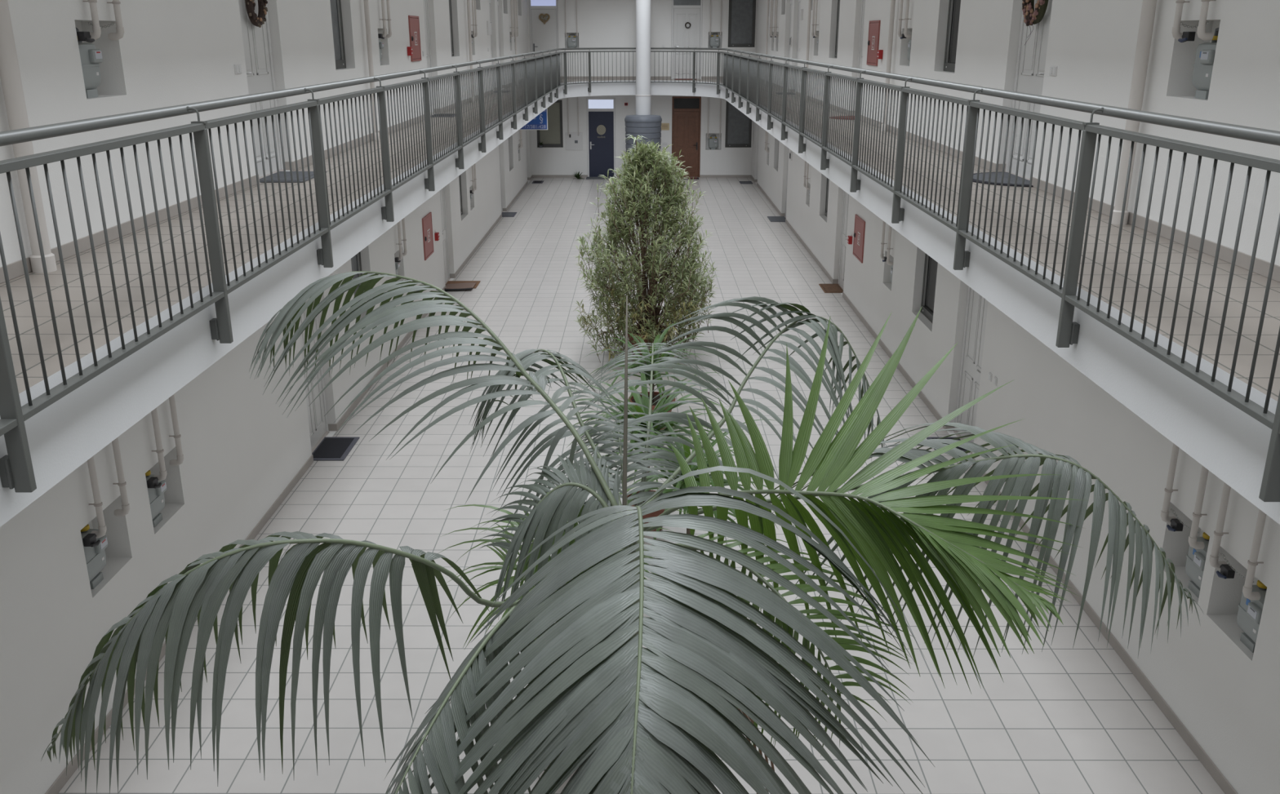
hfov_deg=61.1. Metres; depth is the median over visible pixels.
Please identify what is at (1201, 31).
gas pipe
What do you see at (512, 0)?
gas pipe
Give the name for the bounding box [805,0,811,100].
gas pipe
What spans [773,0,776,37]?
gas pipe
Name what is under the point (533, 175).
baseboard
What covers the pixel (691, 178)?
doormat
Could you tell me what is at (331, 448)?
doormat
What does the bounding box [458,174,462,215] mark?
window
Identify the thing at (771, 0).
gas pipe
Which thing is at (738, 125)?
window
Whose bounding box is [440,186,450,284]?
door
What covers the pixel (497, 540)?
young palm
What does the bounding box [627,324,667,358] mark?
pot
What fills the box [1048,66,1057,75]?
light switch
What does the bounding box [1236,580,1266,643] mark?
gas meter
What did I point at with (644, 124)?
column
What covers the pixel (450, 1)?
window
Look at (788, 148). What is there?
door
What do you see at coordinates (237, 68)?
light switch
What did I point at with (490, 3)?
door
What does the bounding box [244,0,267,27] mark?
wreath
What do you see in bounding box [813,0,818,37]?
gas pipe
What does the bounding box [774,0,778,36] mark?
gas pipe
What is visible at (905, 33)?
gas pipe
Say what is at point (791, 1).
door
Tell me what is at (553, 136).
window
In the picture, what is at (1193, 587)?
bracket
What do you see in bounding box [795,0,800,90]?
door
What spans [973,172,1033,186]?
doormat
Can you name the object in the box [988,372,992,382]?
light switch
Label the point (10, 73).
gas pipe
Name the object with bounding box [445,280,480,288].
doormat
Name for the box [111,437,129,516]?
gas pipe
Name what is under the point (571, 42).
gas meter
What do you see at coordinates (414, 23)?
cabinet
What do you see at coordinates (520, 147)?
gas pipe
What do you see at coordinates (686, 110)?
door
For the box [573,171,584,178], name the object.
potted fern
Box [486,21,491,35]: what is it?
panel
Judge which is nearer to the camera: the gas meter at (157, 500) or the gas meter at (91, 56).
the gas meter at (91, 56)
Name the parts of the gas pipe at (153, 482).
valve lever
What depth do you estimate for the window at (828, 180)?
21.66 m
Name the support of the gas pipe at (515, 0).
attached to the wall at (240, 451)
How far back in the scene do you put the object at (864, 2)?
18.16 m
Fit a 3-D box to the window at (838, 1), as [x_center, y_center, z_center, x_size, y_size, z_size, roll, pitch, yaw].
[3.775,-7.063,20.092,0.118,1.496,0.896,0,18,0]
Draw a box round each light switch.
[233,64,241,74]
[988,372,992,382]
[993,376,997,386]
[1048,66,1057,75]
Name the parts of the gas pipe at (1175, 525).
valve lever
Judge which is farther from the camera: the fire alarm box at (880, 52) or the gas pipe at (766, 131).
the gas pipe at (766, 131)
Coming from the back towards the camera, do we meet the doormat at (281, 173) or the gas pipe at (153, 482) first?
the doormat at (281, 173)
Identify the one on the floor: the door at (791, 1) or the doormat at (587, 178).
the doormat at (587, 178)
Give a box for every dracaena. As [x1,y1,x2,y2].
[560,364,733,531]
[585,322,715,430]
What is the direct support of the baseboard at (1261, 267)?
attached to the wall at (1226, 695)
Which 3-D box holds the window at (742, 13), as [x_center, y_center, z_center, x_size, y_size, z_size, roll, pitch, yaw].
[3.193,-11.796,34.053,0.846,1.541,0.118,0,18,0]
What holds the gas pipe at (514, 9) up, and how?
attached to the wall at (240, 451)
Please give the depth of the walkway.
6.14 m
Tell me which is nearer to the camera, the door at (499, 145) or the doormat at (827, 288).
the doormat at (827, 288)
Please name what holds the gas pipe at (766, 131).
attached to the wall at (1226, 695)
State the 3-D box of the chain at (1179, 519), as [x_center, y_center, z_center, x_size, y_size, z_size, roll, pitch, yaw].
[3.560,0.824,7.099,0.018,0.037,0.374,0,18,0]
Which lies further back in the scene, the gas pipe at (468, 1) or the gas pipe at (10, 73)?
the gas pipe at (468, 1)
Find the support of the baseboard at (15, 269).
attached to the wall at (240, 451)
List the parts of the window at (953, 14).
frame, pane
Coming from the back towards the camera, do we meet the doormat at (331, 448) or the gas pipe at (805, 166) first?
the gas pipe at (805, 166)
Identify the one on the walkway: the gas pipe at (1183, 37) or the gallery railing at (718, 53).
the gallery railing at (718, 53)
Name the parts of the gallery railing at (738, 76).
post, post, post, post, rail, post, rail, rail, post, rail, rail, post, rail, rail, post, rail, rail, post, rail, rail, post, rail, rail, post, rail, rail, post, handrail, rail, rail, post, rail, rail, post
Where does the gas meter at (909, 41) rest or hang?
attached to the wall at (1226, 695)
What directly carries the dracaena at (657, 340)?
on the floor
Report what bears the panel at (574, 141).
attached to the wall at (600, 23)
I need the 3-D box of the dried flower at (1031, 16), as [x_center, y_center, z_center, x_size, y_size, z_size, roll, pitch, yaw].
[3.600,-3.653,9.904,0.083,0.485,0.501,0,18,0]
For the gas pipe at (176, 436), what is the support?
attached to the wall at (240, 451)
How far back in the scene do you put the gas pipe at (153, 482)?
7.90 m
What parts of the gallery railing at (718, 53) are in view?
post, post, handrail, rail, rail, post, post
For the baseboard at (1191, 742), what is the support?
attached to the wall at (1226, 695)
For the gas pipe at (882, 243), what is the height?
1.424 m
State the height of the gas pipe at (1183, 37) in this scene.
1.424 m
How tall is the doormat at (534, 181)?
0.016 m
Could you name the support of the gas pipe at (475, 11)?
attached to the wall at (240, 451)
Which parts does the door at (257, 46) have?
frame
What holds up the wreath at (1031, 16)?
attached to the door at (1031, 56)
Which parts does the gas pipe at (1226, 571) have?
valve lever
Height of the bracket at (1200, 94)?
0.052 m
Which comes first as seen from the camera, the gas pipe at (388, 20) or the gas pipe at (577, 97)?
the gas pipe at (388, 20)
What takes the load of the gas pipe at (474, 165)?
attached to the wall at (240, 451)
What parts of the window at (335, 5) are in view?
pane, frame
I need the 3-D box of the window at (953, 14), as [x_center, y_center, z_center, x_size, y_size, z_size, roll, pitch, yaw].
[3.763,-4.566,12.612,0.118,1.506,0.906,0,18,0]
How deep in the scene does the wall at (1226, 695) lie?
8.40 m
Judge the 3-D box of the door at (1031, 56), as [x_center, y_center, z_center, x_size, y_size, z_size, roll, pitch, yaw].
[3.707,-3.291,10.070,0.160,2.495,1.056,0,18,0]
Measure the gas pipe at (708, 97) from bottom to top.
1.420 m
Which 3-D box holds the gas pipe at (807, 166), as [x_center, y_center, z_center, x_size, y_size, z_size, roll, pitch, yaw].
[3.579,-5.091,22.920,0.096,1.409,0.054,0,18,0]
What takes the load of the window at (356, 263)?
in the wall at (240, 451)
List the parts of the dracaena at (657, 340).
stem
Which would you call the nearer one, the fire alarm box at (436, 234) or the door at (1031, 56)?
the door at (1031, 56)
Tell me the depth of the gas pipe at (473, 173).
22.63 m
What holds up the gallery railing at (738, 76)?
on the walkway
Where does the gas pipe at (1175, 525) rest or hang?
attached to the wall at (1226, 695)
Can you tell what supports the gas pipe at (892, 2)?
attached to the wall at (1226, 695)
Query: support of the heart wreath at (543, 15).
attached to the door at (543, 37)
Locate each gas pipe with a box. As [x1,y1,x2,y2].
[0,0,57,273]
[76,0,101,43]
[82,456,106,546]
[106,0,124,39]
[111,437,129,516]
[146,407,167,488]
[168,394,183,466]
[363,0,379,140]
[377,0,386,39]
[385,0,391,38]
[394,221,402,262]
[401,217,407,256]
[466,0,474,102]
[469,164,475,194]
[471,0,475,37]
[471,163,476,190]
[474,0,477,37]
[510,0,513,36]
[511,0,514,36]
[513,0,518,84]
[515,0,517,35]
[515,0,518,36]
[518,129,521,148]
[564,0,566,36]
[567,97,568,135]
[576,0,577,36]
[577,97,578,135]
[706,97,709,137]
[709,0,711,35]
[719,97,721,137]
[720,0,721,35]
[764,0,768,84]
[764,131,768,151]
[765,131,768,152]
[768,0,772,37]
[770,0,773,36]
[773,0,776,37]
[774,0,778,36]
[803,160,806,187]
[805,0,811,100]
[805,163,809,190]
[811,0,817,38]
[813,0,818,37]
[880,221,887,262]
[881,0,895,131]
[886,225,893,265]
[897,0,906,39]
[903,0,911,38]
[1111,0,1156,225]
[1160,443,1183,531]
[1171,0,1195,42]
[1188,466,1208,549]
[1196,0,1215,40]
[1208,482,1235,578]
[1242,509,1266,600]
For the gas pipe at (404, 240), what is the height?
1.409 m
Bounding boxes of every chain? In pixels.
[1170,508,1199,533]
[1180,22,1208,28]
[1220,553,1253,582]
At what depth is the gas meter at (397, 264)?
15.96 m
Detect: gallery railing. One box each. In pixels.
[0,48,561,493]
[557,47,725,94]
[721,48,1279,502]
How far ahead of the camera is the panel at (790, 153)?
25.86 m
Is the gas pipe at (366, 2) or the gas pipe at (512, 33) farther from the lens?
the gas pipe at (512, 33)
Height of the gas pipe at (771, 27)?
1.409 m
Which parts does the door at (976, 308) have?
frame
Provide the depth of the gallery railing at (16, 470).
6.04 m
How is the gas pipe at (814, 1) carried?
attached to the wall at (1226, 695)
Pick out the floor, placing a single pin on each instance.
(1063, 719)
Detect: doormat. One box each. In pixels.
[259,171,326,182]
[311,436,359,461]
[432,113,456,117]
[444,282,476,290]
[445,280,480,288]
[501,212,516,217]
[531,180,543,183]
[586,177,614,179]
[675,177,698,179]
[739,181,752,183]
[767,216,786,222]
[818,284,843,293]
[831,115,854,119]
[926,437,969,453]
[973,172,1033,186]
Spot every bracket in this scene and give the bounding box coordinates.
[85,88,97,97]
[89,572,103,589]
[152,513,162,527]
[1188,581,1199,597]
[1195,89,1208,99]
[1240,632,1255,653]
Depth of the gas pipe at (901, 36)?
14.73 m
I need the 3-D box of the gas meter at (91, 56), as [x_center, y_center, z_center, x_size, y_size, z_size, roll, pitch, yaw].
[-3.683,-2.222,7.098,0.227,0.399,0.322,0,18,0]
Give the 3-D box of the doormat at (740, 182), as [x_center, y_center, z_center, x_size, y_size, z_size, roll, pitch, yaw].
[3.346,-6.768,34.209,0.380,0.016,0.600,0,18,0]
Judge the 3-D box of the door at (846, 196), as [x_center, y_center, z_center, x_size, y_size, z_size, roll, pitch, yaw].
[3.721,-3.140,19.391,0.160,2.495,1.046,0,18,0]
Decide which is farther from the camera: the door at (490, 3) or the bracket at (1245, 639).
the door at (490, 3)
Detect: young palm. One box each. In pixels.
[438,481,687,650]
[603,408,777,549]
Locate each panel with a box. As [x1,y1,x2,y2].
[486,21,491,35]
[565,132,582,150]
[789,151,792,160]
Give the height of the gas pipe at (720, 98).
1.420 m
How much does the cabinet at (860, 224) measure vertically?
0.670 m
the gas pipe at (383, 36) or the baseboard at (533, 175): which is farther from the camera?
the baseboard at (533, 175)
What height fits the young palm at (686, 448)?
1.752 m
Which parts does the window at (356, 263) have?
pane, frame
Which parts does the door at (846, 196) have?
frame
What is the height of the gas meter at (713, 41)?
0.399 m
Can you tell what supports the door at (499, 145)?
in the wall at (240, 451)
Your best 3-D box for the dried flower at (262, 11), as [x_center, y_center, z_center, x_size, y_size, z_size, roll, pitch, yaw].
[-3.580,-3.703,10.155,0.069,0.401,0.430,0,18,0]
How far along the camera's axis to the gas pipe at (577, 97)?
34.73 m
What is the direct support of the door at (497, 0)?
in the wall at (240, 451)
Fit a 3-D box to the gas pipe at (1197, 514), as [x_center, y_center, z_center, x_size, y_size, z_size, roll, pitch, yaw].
[3.552,0.304,6.725,0.096,1.409,0.054,0,18,0]
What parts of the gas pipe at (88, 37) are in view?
valve lever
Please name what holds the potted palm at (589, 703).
on the floor
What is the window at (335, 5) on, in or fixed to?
in the wall at (240, 451)
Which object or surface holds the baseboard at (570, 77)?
attached to the wall at (600, 23)
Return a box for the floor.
[57,177,1225,793]
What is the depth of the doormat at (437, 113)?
18.55 m
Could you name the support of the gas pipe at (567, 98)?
attached to the wall at (600, 23)
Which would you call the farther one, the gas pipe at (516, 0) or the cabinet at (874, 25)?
the gas pipe at (516, 0)
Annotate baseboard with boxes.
[0,80,524,284]
[44,175,532,793]
[532,174,751,177]
[561,76,754,79]
[751,175,1237,793]
[760,80,1279,282]
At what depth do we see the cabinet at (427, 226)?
18.07 m
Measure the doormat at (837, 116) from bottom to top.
0.016 m
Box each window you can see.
[329,0,346,69]
[351,251,364,318]
[448,0,453,56]
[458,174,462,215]
[537,100,563,146]
[724,101,751,146]
[728,0,755,47]
[825,177,829,217]
[835,0,839,57]
[920,253,937,323]
[943,0,960,71]
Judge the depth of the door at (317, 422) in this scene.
12.24 m
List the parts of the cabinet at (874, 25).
cabinet door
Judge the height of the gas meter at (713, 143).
0.399 m
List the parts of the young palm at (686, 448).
stem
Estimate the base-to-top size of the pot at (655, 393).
0.380 m
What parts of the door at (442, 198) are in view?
frame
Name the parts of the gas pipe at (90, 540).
valve lever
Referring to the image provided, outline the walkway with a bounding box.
[0,79,1279,527]
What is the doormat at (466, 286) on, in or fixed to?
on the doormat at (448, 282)
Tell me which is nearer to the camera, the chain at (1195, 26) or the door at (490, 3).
the chain at (1195, 26)
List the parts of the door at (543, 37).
transom pane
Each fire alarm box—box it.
[407,46,413,55]
[434,232,439,240]
[847,235,852,244]
[876,49,883,58]
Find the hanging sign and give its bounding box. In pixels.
[520,108,547,129]
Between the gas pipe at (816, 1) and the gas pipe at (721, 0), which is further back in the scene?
the gas pipe at (721, 0)
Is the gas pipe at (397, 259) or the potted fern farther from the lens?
the potted fern
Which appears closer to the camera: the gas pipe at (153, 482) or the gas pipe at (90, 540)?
the gas pipe at (90, 540)
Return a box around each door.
[238,0,283,178]
[298,298,329,453]
[422,0,435,114]
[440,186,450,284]
[488,0,494,91]
[497,0,502,88]
[498,145,502,213]
[528,0,559,74]
[586,97,615,177]
[671,0,702,79]
[671,96,701,177]
[784,147,788,217]
[787,0,792,83]
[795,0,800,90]
[838,190,848,290]
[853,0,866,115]
[953,286,988,453]
[1004,0,1052,180]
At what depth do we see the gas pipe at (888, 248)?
15.43 m
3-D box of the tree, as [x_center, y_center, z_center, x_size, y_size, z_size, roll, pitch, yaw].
[0.115,-1.944,15.143,2.126,3.357,2.320,11,21,30]
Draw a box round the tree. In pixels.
[572,134,718,367]
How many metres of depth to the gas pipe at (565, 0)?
33.88 m
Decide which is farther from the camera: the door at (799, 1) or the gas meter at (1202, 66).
the door at (799, 1)
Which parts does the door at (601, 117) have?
transom pane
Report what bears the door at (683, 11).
in the wall at (600, 23)
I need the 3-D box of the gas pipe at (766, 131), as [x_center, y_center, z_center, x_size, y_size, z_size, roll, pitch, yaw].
[3.592,-7.563,30.339,0.096,1.409,0.054,0,18,0]
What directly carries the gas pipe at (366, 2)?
attached to the wall at (240, 451)
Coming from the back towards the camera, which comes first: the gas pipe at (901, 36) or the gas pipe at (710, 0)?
the gas pipe at (710, 0)
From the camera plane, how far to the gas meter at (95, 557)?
7.18 m
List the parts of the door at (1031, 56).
frame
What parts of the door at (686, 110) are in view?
transom pane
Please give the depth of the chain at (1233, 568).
6.51 m
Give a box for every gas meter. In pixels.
[75,27,102,89]
[80,524,107,582]
[145,470,166,519]
[378,39,383,60]
[395,262,399,275]
[567,34,577,47]
[708,135,718,147]
[709,33,719,46]
[890,265,893,283]
[907,39,911,61]
[1185,532,1209,588]
[1191,27,1218,90]
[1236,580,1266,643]
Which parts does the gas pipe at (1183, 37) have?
valve lever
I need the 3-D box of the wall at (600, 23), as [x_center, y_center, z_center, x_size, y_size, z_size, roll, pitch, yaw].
[0.058,-11.640,34.146,7.160,9.300,0.350,0,18,0]
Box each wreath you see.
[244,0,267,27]
[538,13,550,24]
[1022,0,1048,44]
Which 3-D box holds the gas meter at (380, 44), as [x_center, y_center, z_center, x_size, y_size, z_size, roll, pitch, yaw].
[-3.670,-4.839,14.953,0.227,0.399,0.322,0,18,0]
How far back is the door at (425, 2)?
18.68 m
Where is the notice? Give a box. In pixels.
[661,123,669,130]
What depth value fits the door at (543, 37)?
34.05 m
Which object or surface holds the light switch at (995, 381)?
attached to the wall at (1226, 695)
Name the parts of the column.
tank, tank lid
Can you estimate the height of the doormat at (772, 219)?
0.016 m
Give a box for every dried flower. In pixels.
[249,0,266,21]
[1022,0,1039,25]
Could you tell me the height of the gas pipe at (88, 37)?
1.424 m
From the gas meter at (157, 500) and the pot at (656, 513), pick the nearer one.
the gas meter at (157, 500)
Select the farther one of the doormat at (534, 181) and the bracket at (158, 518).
the doormat at (534, 181)
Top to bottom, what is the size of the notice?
0.220 m
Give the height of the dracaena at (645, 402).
1.619 m
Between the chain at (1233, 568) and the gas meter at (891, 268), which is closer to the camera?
the chain at (1233, 568)
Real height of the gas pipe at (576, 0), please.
1.400 m
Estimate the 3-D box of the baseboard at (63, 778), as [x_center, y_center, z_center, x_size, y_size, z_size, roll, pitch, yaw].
[-3.602,-1.273,17.606,0.122,0.085,37.600,0,18,0]
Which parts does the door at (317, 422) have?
frame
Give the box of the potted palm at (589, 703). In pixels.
[40,271,1203,793]
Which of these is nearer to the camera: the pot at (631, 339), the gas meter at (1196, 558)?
the gas meter at (1196, 558)
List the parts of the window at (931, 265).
pane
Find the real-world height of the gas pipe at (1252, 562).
1.409 m
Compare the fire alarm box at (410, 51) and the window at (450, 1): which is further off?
the window at (450, 1)
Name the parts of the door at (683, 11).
transom pane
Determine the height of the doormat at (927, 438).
0.016 m
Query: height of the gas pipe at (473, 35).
1.424 m
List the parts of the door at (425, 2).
frame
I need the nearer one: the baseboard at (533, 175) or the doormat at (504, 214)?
the doormat at (504, 214)
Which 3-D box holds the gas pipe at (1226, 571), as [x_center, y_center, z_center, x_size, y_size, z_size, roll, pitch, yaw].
[3.556,0.415,6.417,0.106,1.424,0.169,0,18,0]
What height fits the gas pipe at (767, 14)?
2.690 m
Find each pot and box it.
[626,489,665,531]
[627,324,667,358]
[628,391,675,430]
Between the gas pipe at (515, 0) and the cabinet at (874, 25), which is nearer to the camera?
the cabinet at (874, 25)
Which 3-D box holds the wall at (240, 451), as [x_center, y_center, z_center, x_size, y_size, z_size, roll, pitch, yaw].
[-3.728,-5.644,16.150,0.350,9.300,37.600,0,18,0]
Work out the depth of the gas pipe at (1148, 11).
7.65 m
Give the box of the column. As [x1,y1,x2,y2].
[624,0,662,182]
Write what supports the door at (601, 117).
in the wall at (600, 23)
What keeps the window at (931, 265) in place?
in the wall at (1226, 695)
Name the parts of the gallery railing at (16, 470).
rail, post, rail, rail, post, rail, rail, handrail, post, rail, rail, post, rail, rail, post, rail, rail, post, rail, rail, post, rail, rail, post, rail, rail, post, rail, rail, post, rail, post, post, post, post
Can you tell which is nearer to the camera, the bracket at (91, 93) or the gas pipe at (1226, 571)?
the gas pipe at (1226, 571)
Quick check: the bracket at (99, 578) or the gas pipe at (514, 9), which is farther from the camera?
the gas pipe at (514, 9)
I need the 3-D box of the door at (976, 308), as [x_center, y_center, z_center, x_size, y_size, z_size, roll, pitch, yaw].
[3.708,-0.631,11.863,0.160,2.495,1.016,0,18,0]
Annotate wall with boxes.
[0,0,532,793]
[526,0,756,177]
[751,0,1279,793]
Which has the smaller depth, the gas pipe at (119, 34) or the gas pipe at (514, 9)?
the gas pipe at (119, 34)
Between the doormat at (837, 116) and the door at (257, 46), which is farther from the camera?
the doormat at (837, 116)
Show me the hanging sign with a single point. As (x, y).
(540, 122)
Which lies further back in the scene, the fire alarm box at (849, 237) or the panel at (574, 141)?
the panel at (574, 141)

